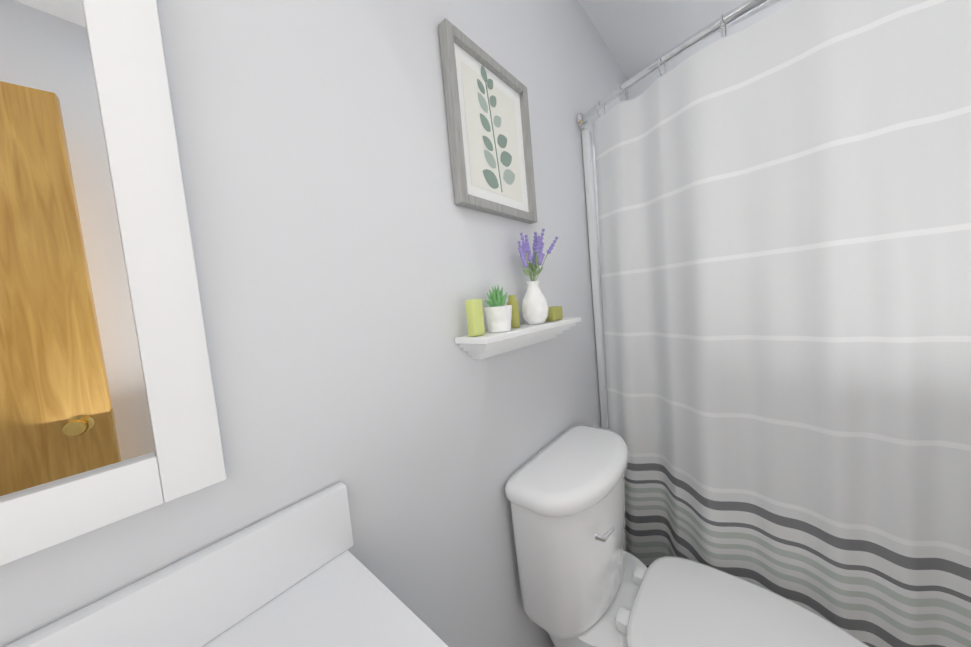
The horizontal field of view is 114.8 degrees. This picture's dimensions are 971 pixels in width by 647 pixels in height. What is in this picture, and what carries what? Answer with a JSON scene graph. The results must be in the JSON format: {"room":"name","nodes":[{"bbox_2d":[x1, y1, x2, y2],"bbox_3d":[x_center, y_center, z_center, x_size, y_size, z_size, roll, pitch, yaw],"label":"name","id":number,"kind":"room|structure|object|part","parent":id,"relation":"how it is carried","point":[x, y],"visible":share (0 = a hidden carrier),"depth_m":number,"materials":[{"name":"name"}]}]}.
{"room":"bathroom","nodes":[
{"label":"bathroom","id":0,"kind":"room"},
{"bbox_2d":[0,0,627,646],"bbox_3d":[-0.062,-0.018,0.769,0.100,2.415,3.077,-2,5,41],"label":"wall","id":1,"kind":"structure","parent":0,"point":[350,256],"depth_m":0.54,"materials":[{"name":"white paint"}]},
{"bbox_2d":[0,0,226,565],"bbox_3d":[-0.553,-0.228,0.105,0.020,0.899,0.628,-1,5,41],"label":"mirror","id":2,"kind":"object","parent":1,"relation":"attached to","point":[108,412],"visible":0.88,"depth_m":0.30,"materials":[{"name":"white mirror"}]},
{"bbox_2d":[438,18,536,223],"bbox_3d":[0.025,-0.470,0.791,0.025,0.381,0.316,-2,5,41],"label":"framed picture","id":3,"kind":"object","parent":1,"relation":"attached to","point":[487,110],"visible":0.98,"depth_m":0.76,"materials":[{"name":"white"}]},
{"bbox_2d":[460,59,522,202],"bbox_3d":[0.024,-0.470,0.792,0.001,0.277,0.212,-2,5,41],"label":"print","id":4,"kind":"object","parent":3,"relation":"attached to","point":[489,112],"depth_m":0.78,"materials":[{"name":"white paper"}]},
{"bbox_3d":[0.021,-0.471,0.787,0.003,0.265,0.033,-2,5,41],"label":"stem","id":5,"kind":"part","parent":3,"relation":"part of","materials":[{"name":"grey"}]},
{"bbox_2d":[455,317,580,359],"bbox_3d":[0.117,0.034,0.824,0.093,0.057,0.456,-2,5,41],"label":"shelf ledge","id":6,"kind":"object","parent":1,"relation":"attached to","point":[487,344],"visible":0.96,"depth_m":0.73,"materials":[{"name":"white wood"}]},
{"bbox_2d":[465,299,484,335],"bbox_3d":[-0.022,-0.013,0.667,0.023,0.078,0.034,-2,5,41],"label":"candle","id":7,"kind":"object","parent":6,"relation":"on","point":[475,317],"visible":1,"depth_m":0.66,"materials":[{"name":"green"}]},
{"bbox_2d":[483,305,511,332],"bbox_3d":[0.030,-0.011,0.723,0.068,0.058,0.068,-2,5,41],"label":"decorative pot","id":8,"kind":"object","parent":6,"relation":"on","point":[498,318],"visible":0.92,"depth_m":0.70,"materials":[{"name":"white ceramic"}]},
{"bbox_2d":[484,285,506,306],"bbox_3d":[0.026,-0.057,0.721,0.051,0.066,0.054,-2,5,41],"label":"succulent","id":9,"kind":"object","parent":8,"relation":"in","point":[496,298],"visible":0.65,"depth_m":0.71,"materials":[{"name":"green plant"}]},
{"bbox_2d":[507,295,519,327],"bbox_3d":[0.070,-0.031,0.786,0.029,0.082,0.029,-2,5,41],"label":"candle","id":10,"kind":"object","parent":6,"relation":"on","point":[515,319],"visible":0.92,"depth_m":0.77,"materials":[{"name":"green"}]},
{"bbox_2d":[521,281,548,324],"bbox_3d":[0.132,-0.056,0.840,0.074,0.114,0.074,-2,5,41],"label":"decorative vase","id":11,"kind":"object","parent":6,"relation":"on","point":[535,309],"visible":1,"depth_m":0.82,"materials":[{"name":"white ceramic"}]},
{"bbox_2d":[522,234,547,280],"bbox_3d":[0.137,-0.178,0.842,0.069,0.156,0.134,-2,5,41],"label":"stems","id":12,"kind":"object","parent":11,"relation":"in","point":[534,272],"visible":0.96,"depth_m":0.83,"materials":[{"name":"green plant"}]},
{"bbox_2d":[518,229,557,267],"bbox_3d":[0.135,-0.204,0.840,0.074,0.109,0.139,-2,5,41],"label":"flowers","id":13,"kind":"object","parent":12,"relation":"attached to","point":[525,246],"visible":0.94,"depth_m":0.84,"materials":[{"name":"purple plant"}]},
{"bbox_2d":[546,306,562,320],"bbox_3d":[0.195,-0.029,0.913,0.042,0.040,0.060,-2,5,41],"label":"candle","id":14,"kind":"object","parent":6,"relation":"on","point":[555,313],"visible":0.73,"depth_m":0.89,"materials":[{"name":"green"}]},
{"bbox_2d":[577,0,970,646],"bbox_3d":[0.937,0.083,0.714,1.484,1.842,0.296,-2,5,41],"label":"shower curtain","id":15,"kind":"object","parent":1,"relation":"attached to","point":[783,194],"visible":0.94,"depth_m":0.73,"materials":[{"name":"white fabric"}]},
{"bbox_3d":[0.876,-0.806,0.680,1.484,0.025,0.198,-2,5,41],"label":"rod","id":16,"kind":"part","parent":15,"relation":"part of","materials":[{"name":"silver metal"}]},
{"bbox_2d":[579,0,780,78],"bbox_3d":[0.423,-1.289,0.173,1.680,0.100,3.077,-2,5,41],"label":"ceiling","id":17,"kind":"structure","parent":0,"point":[637,36],"depth_m":1.39,"materials":[{"name":"white paint"}]},
{"bbox_2d":[627,0,791,99],"bbox_3d":[1.498,-0.199,1.379,1.480,2.415,0.100,-2,5,41],"label":"wall","id":18,"kind":"structure","parent":0,"point":[640,87],"depth_m":1.53,"materials":[{"name":"white paint"}]},
{"bbox_3d":[0.650,1.211,0.335,1.680,0.100,3.077,-2,5,41],"label":"floor","id":19,"kind":"structure","parent":0,"visible":0},
{"bbox_2d":[5,482,448,646],"bbox_3d":[-0.350,0.732,-0.055,0.492,1.083,1.082,-2,5,41],"label":"bathroom vanity","id":20,"kind":"object","parent":19,"relation":"on","point":[298,574],"visible":1,"depth_m":0.36,"materials":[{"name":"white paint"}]},
{"bbox_2d":[581,129,608,428],"bbox_3d":[1.254,0.112,1.082,1.476,1.880,0.724,-2,5,41],"label":"shower surround","id":21,"kind":"object","parent":19,"relation":"on","point":[589,159],"visible":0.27,"depth_m":1.26,"materials":[{"name":"white plastic"}]},
{"bbox_2d":[505,424,868,646],"bbox_3d":[0.493,0.753,0.727,0.748,0.787,0.452,-2,5,41],"label":"toilet","id":22,"kind":"object","parent":19,"relation":"on","point":[586,579],"visible":0.98,"depth_m":0.74,"materials":[{"name":"white ceramic"}]},
{"bbox_3d":[0.277,0.573,0.887,0.205,0.326,0.424,-2,5,41],"label":"tank","id":23,"kind":"part","parent":22,"relation":"part of","materials":[{"name":"white ceramic"}]},
{"bbox_3d":[0.272,0.478,0.707,0.025,0.017,0.058,-2,5,41],"label":"lever","id":24,"kind":"part","parent":22,"relation":"part of","materials":[{"name":"silver metal"}]},
{"bbox_3d":[0.582,0.694,0.643,0.500,0.020,0.384,-2,5,41],"label":"lid","id":25,"kind":"part","parent":22,"relation":"part of","materials":[{"name":"white ceramic"}]}
]}

